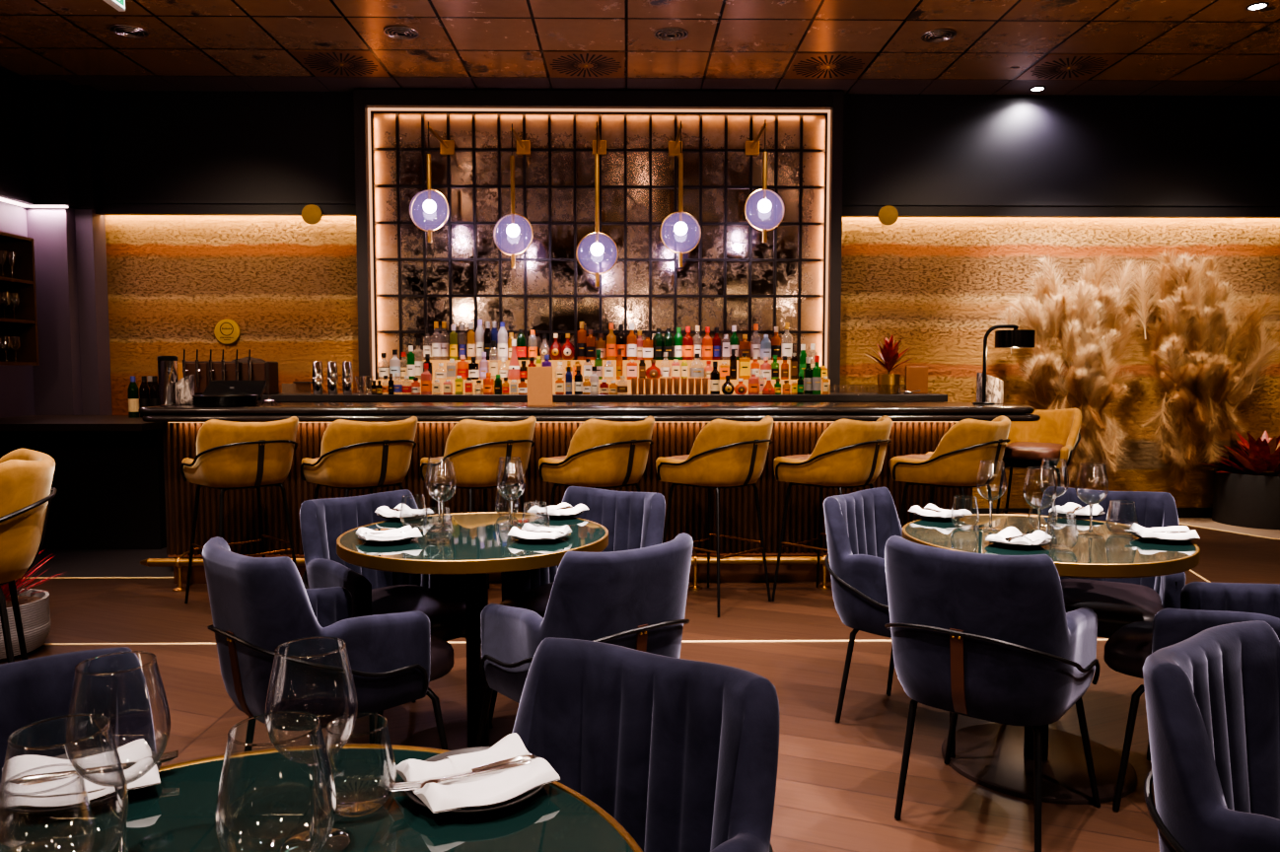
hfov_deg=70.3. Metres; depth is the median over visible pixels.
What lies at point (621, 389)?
bottle
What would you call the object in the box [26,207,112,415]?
wall
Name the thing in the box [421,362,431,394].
bottle
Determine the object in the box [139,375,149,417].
wine bottle
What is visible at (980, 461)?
bowl
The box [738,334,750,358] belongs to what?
bottle
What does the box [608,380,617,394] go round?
bottle
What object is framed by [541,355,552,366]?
bottle
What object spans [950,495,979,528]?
tumbler
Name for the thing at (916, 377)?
leather folder
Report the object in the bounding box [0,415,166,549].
countertop
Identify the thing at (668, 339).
bottle
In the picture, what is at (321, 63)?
ceiling vent
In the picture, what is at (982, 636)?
tub chair
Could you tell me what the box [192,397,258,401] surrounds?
serving tray
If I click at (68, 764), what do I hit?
tumbler
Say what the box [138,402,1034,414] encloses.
countertop
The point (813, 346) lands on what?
bottle
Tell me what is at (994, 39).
ceiling
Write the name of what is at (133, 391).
wine bottle
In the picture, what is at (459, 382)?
bottle
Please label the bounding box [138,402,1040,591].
bar counter
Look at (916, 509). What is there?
napkin
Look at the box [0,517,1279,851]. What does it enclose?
floor
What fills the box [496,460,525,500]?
bowl
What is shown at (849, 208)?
trim
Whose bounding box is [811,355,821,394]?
bottle
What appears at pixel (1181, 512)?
baseboard
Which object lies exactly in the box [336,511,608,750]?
round table
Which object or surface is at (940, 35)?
recessed light
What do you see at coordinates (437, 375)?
bottle
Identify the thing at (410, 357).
bottle
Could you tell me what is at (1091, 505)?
wine glass
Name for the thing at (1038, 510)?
wine glass
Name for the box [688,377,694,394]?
copper cup
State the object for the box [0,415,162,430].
countertop
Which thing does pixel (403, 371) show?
bottle
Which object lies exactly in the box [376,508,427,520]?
plate
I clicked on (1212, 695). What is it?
tub chair
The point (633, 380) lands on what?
copper cup
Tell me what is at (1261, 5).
recessed light
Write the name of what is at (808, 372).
bottle
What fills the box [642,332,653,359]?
bottle
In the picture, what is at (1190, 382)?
arrangement
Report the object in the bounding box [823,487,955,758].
tub chair
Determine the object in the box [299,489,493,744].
tub chair
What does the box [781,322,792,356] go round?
bottle
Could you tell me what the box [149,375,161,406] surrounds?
wine bottle
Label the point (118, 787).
wine glass
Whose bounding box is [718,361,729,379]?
bottle
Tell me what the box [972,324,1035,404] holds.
table lamp
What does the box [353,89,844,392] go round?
shelving
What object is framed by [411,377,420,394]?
bottle
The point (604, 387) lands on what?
bottle
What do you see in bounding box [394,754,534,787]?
table knife
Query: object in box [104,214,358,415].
wall
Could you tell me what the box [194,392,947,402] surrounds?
countertop
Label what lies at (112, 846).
wine glass
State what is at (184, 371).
tap
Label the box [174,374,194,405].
stone vase
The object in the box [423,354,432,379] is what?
bottle
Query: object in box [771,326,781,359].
bottle
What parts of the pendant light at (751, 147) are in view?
wall plate, arm, rod, bulb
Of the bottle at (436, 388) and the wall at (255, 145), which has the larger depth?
the wall at (255, 145)
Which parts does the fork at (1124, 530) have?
handle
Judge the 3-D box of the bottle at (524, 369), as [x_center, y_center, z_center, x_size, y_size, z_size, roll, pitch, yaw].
[-0.924,-0.441,7.221,0.068,0.152,0.069,0,4,-1]
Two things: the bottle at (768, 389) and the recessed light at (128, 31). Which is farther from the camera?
the bottle at (768, 389)
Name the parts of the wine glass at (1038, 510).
stem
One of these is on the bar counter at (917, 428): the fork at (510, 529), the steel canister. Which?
the steel canister
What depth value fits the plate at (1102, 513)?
3.25 m
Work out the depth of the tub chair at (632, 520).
3.43 m
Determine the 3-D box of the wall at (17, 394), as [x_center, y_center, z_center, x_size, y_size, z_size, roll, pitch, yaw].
[-4.910,-0.619,1.993,0.200,3.557,11.400,0,4,-1]
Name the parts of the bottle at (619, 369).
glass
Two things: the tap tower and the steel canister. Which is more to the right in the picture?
the tap tower
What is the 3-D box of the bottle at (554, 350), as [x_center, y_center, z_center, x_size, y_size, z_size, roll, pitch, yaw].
[-0.686,-0.644,7.390,0.106,0.219,0.112,0,4,-1]
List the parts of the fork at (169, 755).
handle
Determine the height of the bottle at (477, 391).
0.109 m
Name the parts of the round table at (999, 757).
glass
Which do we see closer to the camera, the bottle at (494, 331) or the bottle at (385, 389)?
the bottle at (385, 389)
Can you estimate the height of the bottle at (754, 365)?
0.201 m
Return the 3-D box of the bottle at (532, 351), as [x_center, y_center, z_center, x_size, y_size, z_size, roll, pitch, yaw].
[-0.873,-0.654,7.389,0.078,0.254,0.079,0,4,-1]
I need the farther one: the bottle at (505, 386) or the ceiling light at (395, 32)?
the bottle at (505, 386)
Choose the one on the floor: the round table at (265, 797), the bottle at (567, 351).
the round table at (265, 797)
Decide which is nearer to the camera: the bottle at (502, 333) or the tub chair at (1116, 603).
the tub chair at (1116, 603)
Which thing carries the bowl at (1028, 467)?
on the wine glass at (1038, 510)
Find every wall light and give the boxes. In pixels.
[301,204,322,224]
[877,205,898,225]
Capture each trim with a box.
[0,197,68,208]
[19,576,174,578]
[43,639,1107,644]
[95,199,355,215]
[842,201,1279,217]
[1178,523,1279,539]
[1188,569,1209,581]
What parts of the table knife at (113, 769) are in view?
handle, blade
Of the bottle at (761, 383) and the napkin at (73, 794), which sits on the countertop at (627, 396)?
the bottle at (761, 383)
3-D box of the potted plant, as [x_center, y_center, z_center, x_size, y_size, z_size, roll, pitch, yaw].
[1.924,-0.483,7.086,0.368,0.464,0.295,3,4,35]
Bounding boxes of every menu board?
[527,366,552,405]
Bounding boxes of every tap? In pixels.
[181,349,188,377]
[195,349,201,387]
[209,349,214,380]
[220,349,226,380]
[234,349,241,380]
[247,349,253,380]
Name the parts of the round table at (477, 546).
glass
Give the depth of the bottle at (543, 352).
7.33 m
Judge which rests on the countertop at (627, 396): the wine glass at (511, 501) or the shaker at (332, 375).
the shaker at (332, 375)
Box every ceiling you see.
[0,0,1279,95]
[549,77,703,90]
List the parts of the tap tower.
panel, panel, panel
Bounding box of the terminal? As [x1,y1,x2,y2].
[203,380,266,400]
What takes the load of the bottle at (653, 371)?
on the countertop at (627, 396)
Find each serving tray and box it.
[192,394,258,398]
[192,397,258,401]
[192,399,258,404]
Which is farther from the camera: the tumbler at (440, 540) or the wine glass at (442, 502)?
the wine glass at (442, 502)
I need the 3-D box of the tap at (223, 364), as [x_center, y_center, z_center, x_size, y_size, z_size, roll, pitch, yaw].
[-3.158,-0.436,6.904,0.044,0.291,0.048,0,4,-1]
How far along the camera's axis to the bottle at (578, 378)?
7.01 m
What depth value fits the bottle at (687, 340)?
7.34 m
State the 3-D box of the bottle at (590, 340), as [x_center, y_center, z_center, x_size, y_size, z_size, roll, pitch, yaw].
[-0.399,-0.653,7.360,0.075,0.259,0.075,0,4,-1]
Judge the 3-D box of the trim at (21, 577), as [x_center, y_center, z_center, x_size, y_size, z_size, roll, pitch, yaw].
[-3.801,0.939,5.584,1.960,0.014,0.018,0,4,-1]
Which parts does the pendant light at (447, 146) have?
rod, bulb, arm, wall plate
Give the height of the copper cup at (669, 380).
0.124 m
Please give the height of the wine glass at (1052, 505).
0.229 m
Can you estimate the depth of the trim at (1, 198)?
7.18 m
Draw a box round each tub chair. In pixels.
[0,646,156,812]
[202,536,454,751]
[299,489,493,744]
[475,532,693,746]
[489,486,665,721]
[511,637,780,851]
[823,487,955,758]
[884,535,1100,851]
[1040,486,1185,638]
[1103,581,1279,811]
[1142,620,1279,851]
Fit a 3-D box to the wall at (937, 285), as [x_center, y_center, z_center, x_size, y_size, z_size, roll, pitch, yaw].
[4.030,-0.609,7.837,4.910,2.800,0.200,0,4,-1]
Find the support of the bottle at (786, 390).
on the countertop at (627, 396)
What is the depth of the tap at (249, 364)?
6.90 m
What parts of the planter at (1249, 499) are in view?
pot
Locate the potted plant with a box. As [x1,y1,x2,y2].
[863,334,913,394]
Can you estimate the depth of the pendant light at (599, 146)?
6.84 m
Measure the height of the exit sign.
0.277 m
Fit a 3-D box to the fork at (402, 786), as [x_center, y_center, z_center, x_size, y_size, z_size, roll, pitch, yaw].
[-0.222,0.443,1.150,0.190,0.012,0.023,-2,4,-24]
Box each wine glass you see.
[0,713,128,851]
[64,650,170,851]
[214,711,336,851]
[265,636,357,846]
[425,457,453,525]
[426,461,457,531]
[496,456,524,523]
[496,460,525,529]
[976,460,1006,529]
[1022,466,1057,541]
[1038,458,1068,527]
[1074,463,1109,536]
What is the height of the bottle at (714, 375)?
0.261 m
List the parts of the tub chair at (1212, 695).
rail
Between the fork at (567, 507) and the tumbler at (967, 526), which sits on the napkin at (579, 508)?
the fork at (567, 507)
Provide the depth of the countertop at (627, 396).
6.93 m
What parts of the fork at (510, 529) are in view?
handle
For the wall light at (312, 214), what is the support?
attached to the wall at (255, 145)
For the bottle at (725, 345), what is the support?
on the countertop at (627, 396)
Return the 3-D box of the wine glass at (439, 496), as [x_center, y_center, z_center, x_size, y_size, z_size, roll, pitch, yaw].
[-0.691,0.225,3.127,0.097,0.229,0.097,2,4,33]
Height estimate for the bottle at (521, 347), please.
0.257 m
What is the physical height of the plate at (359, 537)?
0.016 m
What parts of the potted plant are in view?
pot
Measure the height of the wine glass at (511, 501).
0.229 m
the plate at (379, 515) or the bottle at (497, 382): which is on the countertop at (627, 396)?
the bottle at (497, 382)
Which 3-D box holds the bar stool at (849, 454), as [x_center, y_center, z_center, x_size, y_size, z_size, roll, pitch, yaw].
[1.047,0.456,4.995,0.600,1.027,0.520,4,5,44]
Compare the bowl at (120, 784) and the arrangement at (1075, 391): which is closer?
the bowl at (120, 784)
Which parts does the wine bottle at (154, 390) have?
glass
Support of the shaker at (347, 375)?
on the countertop at (627, 396)
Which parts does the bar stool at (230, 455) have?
leg, leg, rail, seat, leg, leg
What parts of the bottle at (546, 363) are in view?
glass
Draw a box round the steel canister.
[156,355,178,404]
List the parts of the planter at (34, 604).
pot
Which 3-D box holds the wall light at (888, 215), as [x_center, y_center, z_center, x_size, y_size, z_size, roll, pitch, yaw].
[2.041,-1.734,7.490,0.164,0.164,0.052,0,4,-1]
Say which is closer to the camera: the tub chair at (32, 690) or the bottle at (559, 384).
the tub chair at (32, 690)
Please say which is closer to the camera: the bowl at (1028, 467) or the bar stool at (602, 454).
the bowl at (1028, 467)
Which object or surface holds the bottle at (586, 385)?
on the countertop at (627, 396)
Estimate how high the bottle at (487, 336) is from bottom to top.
0.322 m
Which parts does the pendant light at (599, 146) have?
rod, bulb, arm, wall plate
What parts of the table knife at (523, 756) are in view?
blade, handle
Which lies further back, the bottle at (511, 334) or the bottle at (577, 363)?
the bottle at (511, 334)
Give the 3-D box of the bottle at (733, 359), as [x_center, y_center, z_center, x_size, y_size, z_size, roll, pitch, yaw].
[0.744,-0.488,7.243,0.056,0.251,0.056,2,4,31]
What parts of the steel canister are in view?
lid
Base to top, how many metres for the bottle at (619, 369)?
0.245 m
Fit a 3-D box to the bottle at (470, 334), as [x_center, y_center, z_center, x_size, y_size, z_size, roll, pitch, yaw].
[-1.366,-0.676,7.344,0.065,0.311,0.066,2,4,31]
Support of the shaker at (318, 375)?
on the countertop at (627, 396)
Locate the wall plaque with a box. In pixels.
[213,319,240,344]
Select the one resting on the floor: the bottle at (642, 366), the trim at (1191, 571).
the trim at (1191, 571)
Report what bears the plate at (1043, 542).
on the round table at (999, 757)
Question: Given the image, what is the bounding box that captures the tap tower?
[181,349,279,394]
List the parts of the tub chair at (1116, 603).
seat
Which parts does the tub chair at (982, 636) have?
leg, leg, rail, leg, leg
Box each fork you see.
[5,750,178,784]
[386,760,531,791]
[509,528,552,532]
[538,506,573,513]
[1004,531,1032,541]
[1067,506,1085,513]
[1124,529,1186,533]
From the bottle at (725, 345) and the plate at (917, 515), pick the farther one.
the bottle at (725, 345)
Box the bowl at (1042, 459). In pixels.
[1038,458,1068,497]
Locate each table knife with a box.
[14,758,173,784]
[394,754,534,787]
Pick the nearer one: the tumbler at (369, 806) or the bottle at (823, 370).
the tumbler at (369, 806)
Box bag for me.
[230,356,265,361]
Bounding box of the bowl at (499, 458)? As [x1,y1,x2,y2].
[496,457,524,496]
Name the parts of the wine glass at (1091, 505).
stem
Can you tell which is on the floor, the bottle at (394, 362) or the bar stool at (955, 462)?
the bar stool at (955, 462)
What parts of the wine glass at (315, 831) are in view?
stem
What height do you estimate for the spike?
0.134 m
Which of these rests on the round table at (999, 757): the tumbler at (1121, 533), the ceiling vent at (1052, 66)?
the tumbler at (1121, 533)
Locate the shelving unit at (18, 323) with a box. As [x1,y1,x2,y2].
[0,231,39,365]
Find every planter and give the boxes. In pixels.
[0,549,65,660]
[1201,430,1279,529]
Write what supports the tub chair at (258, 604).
on the floor
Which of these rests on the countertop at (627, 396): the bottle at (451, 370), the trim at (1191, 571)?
the bottle at (451, 370)
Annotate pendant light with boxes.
[409,121,454,242]
[493,123,533,268]
[575,121,618,286]
[659,120,701,267]
[744,119,784,242]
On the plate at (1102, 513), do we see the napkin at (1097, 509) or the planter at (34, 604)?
the napkin at (1097, 509)
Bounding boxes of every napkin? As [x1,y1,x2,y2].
[1,738,160,809]
[355,525,422,540]
[374,503,433,517]
[396,732,560,813]
[507,522,571,539]
[527,501,589,515]
[908,503,972,517]
[985,526,1052,545]
[1048,501,1103,515]
[1129,523,1200,539]
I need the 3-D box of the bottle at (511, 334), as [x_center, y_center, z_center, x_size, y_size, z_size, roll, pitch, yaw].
[-1.044,-0.645,7.387,0.066,0.234,0.067,0,4,-1]
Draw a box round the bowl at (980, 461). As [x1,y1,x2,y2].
[976,460,1006,500]
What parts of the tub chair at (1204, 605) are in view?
seat, leg, leg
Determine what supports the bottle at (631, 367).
on the countertop at (627, 396)
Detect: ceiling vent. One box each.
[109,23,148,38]
[287,50,389,76]
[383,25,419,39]
[544,51,624,77]
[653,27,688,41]
[783,53,876,78]
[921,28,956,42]
[1014,54,1128,79]
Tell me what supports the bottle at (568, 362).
on the countertop at (627, 396)
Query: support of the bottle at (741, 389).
on the countertop at (627, 396)
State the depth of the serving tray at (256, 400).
5.26 m
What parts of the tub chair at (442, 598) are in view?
rail, leg, seat, leg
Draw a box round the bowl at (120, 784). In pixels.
[64,652,170,786]
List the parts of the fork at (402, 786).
handle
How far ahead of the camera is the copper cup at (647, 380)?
6.94 m
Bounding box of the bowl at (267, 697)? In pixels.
[265,638,357,764]
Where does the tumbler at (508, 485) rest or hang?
on the round table at (477, 546)
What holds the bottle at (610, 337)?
on the countertop at (627, 396)
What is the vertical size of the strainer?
0.033 m
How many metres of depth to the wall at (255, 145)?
7.42 m
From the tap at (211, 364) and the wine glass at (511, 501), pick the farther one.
the tap at (211, 364)
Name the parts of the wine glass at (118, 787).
stem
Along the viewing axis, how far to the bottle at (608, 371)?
7.16 m
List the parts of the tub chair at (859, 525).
leg, rail, leg, leg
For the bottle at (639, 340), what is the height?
0.251 m
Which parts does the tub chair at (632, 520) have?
leg, seat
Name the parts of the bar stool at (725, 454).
leg, seat, leg, seat, rail, leg, leg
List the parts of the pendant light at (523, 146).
rod, bulb, arm, wall plate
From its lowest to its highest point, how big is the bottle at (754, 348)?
0.305 m
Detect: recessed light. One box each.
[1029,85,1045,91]
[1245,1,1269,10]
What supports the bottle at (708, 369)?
on the countertop at (627, 396)
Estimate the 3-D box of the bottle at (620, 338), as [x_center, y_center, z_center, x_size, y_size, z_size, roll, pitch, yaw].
[-0.153,-0.677,7.398,0.086,0.300,0.086,0,4,-1]
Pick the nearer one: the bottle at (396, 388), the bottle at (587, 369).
the bottle at (396, 388)
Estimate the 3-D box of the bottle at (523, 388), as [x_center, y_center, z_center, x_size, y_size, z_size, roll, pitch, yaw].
[-0.904,-0.302,6.994,0.069,0.125,0.070,0,4,-1]
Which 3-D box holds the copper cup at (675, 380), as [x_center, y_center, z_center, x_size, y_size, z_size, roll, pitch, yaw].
[0.280,-0.304,6.960,0.048,0.124,0.048,0,4,-1]
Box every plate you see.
[0,746,161,814]
[357,535,414,544]
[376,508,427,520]
[403,746,544,814]
[511,533,568,542]
[534,510,583,517]
[913,512,964,520]
[985,533,1049,548]
[1049,508,1105,517]
[1131,532,1196,543]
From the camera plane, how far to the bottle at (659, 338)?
7.37 m
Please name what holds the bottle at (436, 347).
on the countertop at (627, 396)
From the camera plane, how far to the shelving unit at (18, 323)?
6.86 m
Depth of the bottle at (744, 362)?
7.17 m
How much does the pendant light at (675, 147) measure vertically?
1.094 m
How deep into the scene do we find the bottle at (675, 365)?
7.17 m
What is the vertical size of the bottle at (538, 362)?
0.187 m
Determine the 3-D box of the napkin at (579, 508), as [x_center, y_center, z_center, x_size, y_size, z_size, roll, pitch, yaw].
[-0.298,0.304,3.317,0.143,0.037,0.180,3,5,38]
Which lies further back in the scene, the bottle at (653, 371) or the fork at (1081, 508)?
the bottle at (653, 371)
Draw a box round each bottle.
[127,375,139,418]
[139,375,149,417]
[146,375,152,387]
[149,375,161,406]
[371,380,376,394]
[376,380,382,394]
[378,353,389,376]
[382,375,388,392]
[388,373,394,394]
[389,349,400,379]
[392,372,402,392]
[400,352,407,376]
[402,375,411,392]
[406,345,415,379]
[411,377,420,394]
[412,338,424,375]
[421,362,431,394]
[423,327,432,356]
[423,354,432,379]
[431,321,441,355]
[431,379,441,394]
[434,362,446,377]
[441,321,449,356]
[443,379,452,394]
[446,358,457,379]
[449,324,457,359]
[454,375,463,394]
[457,355,468,379]
[458,324,466,356]
[464,377,473,392]
[467,323,475,359]
[468,356,479,379]
[474,380,483,394]
[475,319,484,359]
[479,352,489,379]
[483,321,492,359]
[483,372,494,394]
[489,340,497,375]
[491,321,497,359]
[494,374,501,394]
[497,322,507,359]
[498,357,508,377]
[501,377,509,394]
[507,332,514,359]
[507,339,520,379]
[510,379,517,394]
[515,329,526,359]
[517,378,527,394]
[519,360,527,379]
[527,329,537,358]
[527,356,536,366]
[535,355,541,366]
[539,333,547,358]
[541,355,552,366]
[549,333,561,359]
[555,361,565,377]
[555,377,564,394]
[560,333,574,359]
[565,360,572,377]
[565,366,571,394]
[572,360,581,379]
[573,365,582,394]
[576,321,586,359]
[582,375,590,394]
[583,358,592,379]
[585,329,595,359]
[589,365,598,394]
[594,349,602,379]
[595,333,606,359]
[599,379,608,394]
[604,360,613,376]
[606,323,616,359]
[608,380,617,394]
[616,324,626,359]
[616,349,623,379]
[617,375,627,392]
[626,323,637,359]
[626,359,637,379]
[637,330,642,359]
[639,359,645,379]
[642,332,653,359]
[644,359,661,379]
[653,328,663,359]
[660,352,670,376]
[663,328,673,359]
[671,358,679,379]
[673,327,683,359]
[680,359,687,377]
[682,326,693,359]
[689,353,704,377]
[693,325,702,356]
[702,326,712,359]
[704,360,712,379]
[710,360,719,394]
[712,327,720,359]
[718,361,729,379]
[721,334,729,359]
[721,375,734,394]
[729,325,739,359]
[729,349,736,379]
[734,378,747,394]
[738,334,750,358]
[738,353,750,379]
[748,369,759,394]
[750,323,760,356]
[750,355,759,377]
[758,374,764,391]
[760,334,771,359]
[760,356,771,379]
[762,377,775,394]
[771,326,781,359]
[771,355,779,379]
[774,378,781,394]
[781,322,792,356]
[781,355,788,379]
[782,380,790,394]
[789,353,797,379]
[790,381,796,394]
[796,372,803,394]
[798,344,806,379]
[803,356,812,394]
[808,343,816,369]
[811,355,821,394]
[820,365,827,379]
[821,376,828,394]
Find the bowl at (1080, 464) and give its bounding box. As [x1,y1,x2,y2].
[1074,464,1109,504]
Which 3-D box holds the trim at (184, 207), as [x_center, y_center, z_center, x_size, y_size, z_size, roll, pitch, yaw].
[-3.637,-1.795,7.504,2.750,0.115,0.190,0,4,-1]
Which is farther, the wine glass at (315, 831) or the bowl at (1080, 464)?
the bowl at (1080, 464)
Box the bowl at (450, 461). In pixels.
[425,460,453,496]
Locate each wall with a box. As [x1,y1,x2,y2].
[0,66,103,210]
[0,201,34,418]
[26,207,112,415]
[99,90,355,200]
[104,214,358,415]
[839,216,1279,507]
[842,92,1279,202]
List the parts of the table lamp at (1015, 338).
stem, lamp shade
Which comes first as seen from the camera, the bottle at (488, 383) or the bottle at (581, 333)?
the bottle at (488, 383)
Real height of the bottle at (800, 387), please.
0.171 m
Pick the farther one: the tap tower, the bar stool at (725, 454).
the tap tower
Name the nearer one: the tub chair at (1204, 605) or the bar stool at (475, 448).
the tub chair at (1204, 605)
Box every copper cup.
[631,377,637,394]
[638,377,643,394]
[644,377,650,394]
[651,377,658,394]
[659,377,665,394]
[666,377,672,394]
[673,377,679,394]
[680,377,687,394]
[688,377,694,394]
[695,377,701,394]
[702,377,708,394]
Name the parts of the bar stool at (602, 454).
leg, seat, seat, rail, leg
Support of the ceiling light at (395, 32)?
in the ceiling at (994, 39)
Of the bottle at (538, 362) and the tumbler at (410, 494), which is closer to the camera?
the tumbler at (410, 494)
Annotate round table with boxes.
[0,743,642,851]
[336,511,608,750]
[902,513,1200,804]
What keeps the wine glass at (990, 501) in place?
on the round table at (999, 757)
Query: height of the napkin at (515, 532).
0.036 m
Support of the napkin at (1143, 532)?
on the plate at (1134, 533)
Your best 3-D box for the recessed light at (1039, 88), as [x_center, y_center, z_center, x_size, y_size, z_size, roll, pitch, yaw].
[3.199,-2.714,7.311,0.118,0.014,0.118,0,4,-1]
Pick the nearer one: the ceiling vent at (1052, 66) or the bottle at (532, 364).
the ceiling vent at (1052, 66)
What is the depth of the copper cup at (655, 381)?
6.96 m
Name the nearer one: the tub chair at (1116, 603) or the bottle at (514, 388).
the tub chair at (1116, 603)
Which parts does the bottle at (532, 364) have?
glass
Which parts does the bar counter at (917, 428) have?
panel, foot rail, trim, fluted panel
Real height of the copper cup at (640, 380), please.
0.124 m
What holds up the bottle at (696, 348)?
on the countertop at (627, 396)
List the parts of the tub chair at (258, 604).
leg, leg, rail, leg, leg, seat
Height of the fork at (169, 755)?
0.012 m
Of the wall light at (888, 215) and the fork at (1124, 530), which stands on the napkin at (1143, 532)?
the fork at (1124, 530)
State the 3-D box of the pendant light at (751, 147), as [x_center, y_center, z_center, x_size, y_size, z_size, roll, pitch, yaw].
[0.964,-1.849,7.058,0.298,0.920,0.895,0,4,7]
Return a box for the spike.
[261,382,277,405]
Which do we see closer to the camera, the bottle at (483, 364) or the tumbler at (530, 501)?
the tumbler at (530, 501)
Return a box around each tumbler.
[0,763,95,851]
[318,712,396,817]
[399,494,426,527]
[423,506,453,543]
[494,485,519,516]
[521,500,550,527]
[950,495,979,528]
[1027,496,1058,529]
[1044,511,1077,549]
[1105,499,1137,534]
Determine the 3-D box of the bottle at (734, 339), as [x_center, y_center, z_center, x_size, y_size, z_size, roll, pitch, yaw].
[0.769,-0.674,7.412,0.082,0.292,0.083,0,4,-1]
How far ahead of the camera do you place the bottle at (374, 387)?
7.00 m
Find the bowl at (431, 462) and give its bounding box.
[426,461,457,501]
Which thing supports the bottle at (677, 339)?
on the countertop at (627, 396)
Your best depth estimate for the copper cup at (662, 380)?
6.94 m
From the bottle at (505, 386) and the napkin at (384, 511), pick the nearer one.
the napkin at (384, 511)
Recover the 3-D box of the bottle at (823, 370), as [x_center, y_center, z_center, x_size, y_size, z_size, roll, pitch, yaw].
[1.457,-0.424,7.221,0.057,0.109,0.059,0,4,-1]
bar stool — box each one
[0,448,56,662]
[180,416,298,603]
[300,416,417,584]
[420,416,536,588]
[538,416,654,505]
[655,416,773,617]
[771,416,892,601]
[888,415,1010,525]
[995,407,1081,515]
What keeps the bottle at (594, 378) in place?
on the countertop at (627, 396)
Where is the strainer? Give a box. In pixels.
[903,389,920,394]
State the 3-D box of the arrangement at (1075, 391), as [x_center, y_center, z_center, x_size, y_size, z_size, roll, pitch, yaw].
[3.494,-0.418,7.384,1.314,2.007,0.582,-1,4,-9]
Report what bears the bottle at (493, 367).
on the countertop at (627, 396)
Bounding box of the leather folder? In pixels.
[904,365,927,393]
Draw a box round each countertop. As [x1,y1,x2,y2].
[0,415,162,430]
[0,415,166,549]
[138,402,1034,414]
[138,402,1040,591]
[194,359,947,402]
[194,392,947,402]
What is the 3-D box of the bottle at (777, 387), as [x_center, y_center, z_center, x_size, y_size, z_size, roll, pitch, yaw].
[1.071,-0.306,7.059,0.058,0.124,0.058,0,4,-1]
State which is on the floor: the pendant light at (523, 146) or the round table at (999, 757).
the round table at (999, 757)
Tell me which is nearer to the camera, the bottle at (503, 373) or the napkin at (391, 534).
the napkin at (391, 534)
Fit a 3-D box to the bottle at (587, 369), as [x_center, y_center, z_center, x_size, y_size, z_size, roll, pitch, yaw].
[-0.410,-0.449,7.192,0.070,0.163,0.072,0,4,-1]
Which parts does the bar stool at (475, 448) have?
leg, leg, seat, rail, leg, leg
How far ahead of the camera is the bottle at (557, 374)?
7.20 m
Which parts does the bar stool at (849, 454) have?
leg, seat, leg, seat, rail, leg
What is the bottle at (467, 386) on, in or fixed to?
on the countertop at (627, 396)
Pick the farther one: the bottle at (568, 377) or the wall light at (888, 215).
the wall light at (888, 215)
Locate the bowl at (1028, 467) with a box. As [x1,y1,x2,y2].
[1022,467,1057,509]
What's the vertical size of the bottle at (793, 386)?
0.097 m
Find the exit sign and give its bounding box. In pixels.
[103,0,125,11]
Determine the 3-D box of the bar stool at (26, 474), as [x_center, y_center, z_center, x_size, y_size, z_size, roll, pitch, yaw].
[-2.059,0.603,2.673,0.600,1.027,0.520,-2,4,-31]
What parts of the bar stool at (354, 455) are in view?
leg, leg, rail, seat, leg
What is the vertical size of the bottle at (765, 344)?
0.217 m
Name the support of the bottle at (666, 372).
on the countertop at (627, 396)
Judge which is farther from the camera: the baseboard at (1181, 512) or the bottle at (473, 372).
the baseboard at (1181, 512)
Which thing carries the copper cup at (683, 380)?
on the countertop at (627, 396)
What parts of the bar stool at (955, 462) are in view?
leg, seat, leg, seat, rail, leg, leg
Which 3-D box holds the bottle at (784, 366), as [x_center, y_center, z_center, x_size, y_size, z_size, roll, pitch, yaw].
[1.151,-0.460,7.215,0.061,0.192,0.061,0,4,-1]
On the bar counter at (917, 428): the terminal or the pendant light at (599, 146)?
the terminal
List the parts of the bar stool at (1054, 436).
leg, leg, seat, seat, leg, leg, rail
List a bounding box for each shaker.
[311,361,323,394]
[326,361,338,394]
[341,361,353,394]
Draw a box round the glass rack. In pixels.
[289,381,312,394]
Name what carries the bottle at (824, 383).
on the countertop at (627, 396)
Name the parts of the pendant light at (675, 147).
wall plate, arm, bulb, rod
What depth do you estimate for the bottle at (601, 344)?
7.37 m
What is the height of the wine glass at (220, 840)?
0.229 m
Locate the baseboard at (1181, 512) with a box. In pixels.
[972,507,1211,517]
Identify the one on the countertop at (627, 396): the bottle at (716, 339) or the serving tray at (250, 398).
the bottle at (716, 339)
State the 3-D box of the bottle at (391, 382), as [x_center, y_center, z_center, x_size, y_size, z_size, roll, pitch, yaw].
[-1.913,-0.320,6.978,0.041,0.163,0.042,0,4,-1]
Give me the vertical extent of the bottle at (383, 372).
0.216 m
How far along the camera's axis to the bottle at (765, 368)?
7.18 m
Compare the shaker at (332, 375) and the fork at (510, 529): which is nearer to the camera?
the fork at (510, 529)
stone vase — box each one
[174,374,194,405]
[976,372,1003,403]
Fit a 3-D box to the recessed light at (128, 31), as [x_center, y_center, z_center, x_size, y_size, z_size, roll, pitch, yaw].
[-3.406,-2.629,6.056,0.231,0.022,0.231,0,4,-1]
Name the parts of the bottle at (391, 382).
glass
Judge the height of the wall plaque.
0.211 m
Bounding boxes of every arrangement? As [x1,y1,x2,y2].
[992,252,1142,489]
[1126,246,1279,494]
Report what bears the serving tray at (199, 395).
on the serving tray at (250, 398)
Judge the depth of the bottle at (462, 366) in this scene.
7.18 m

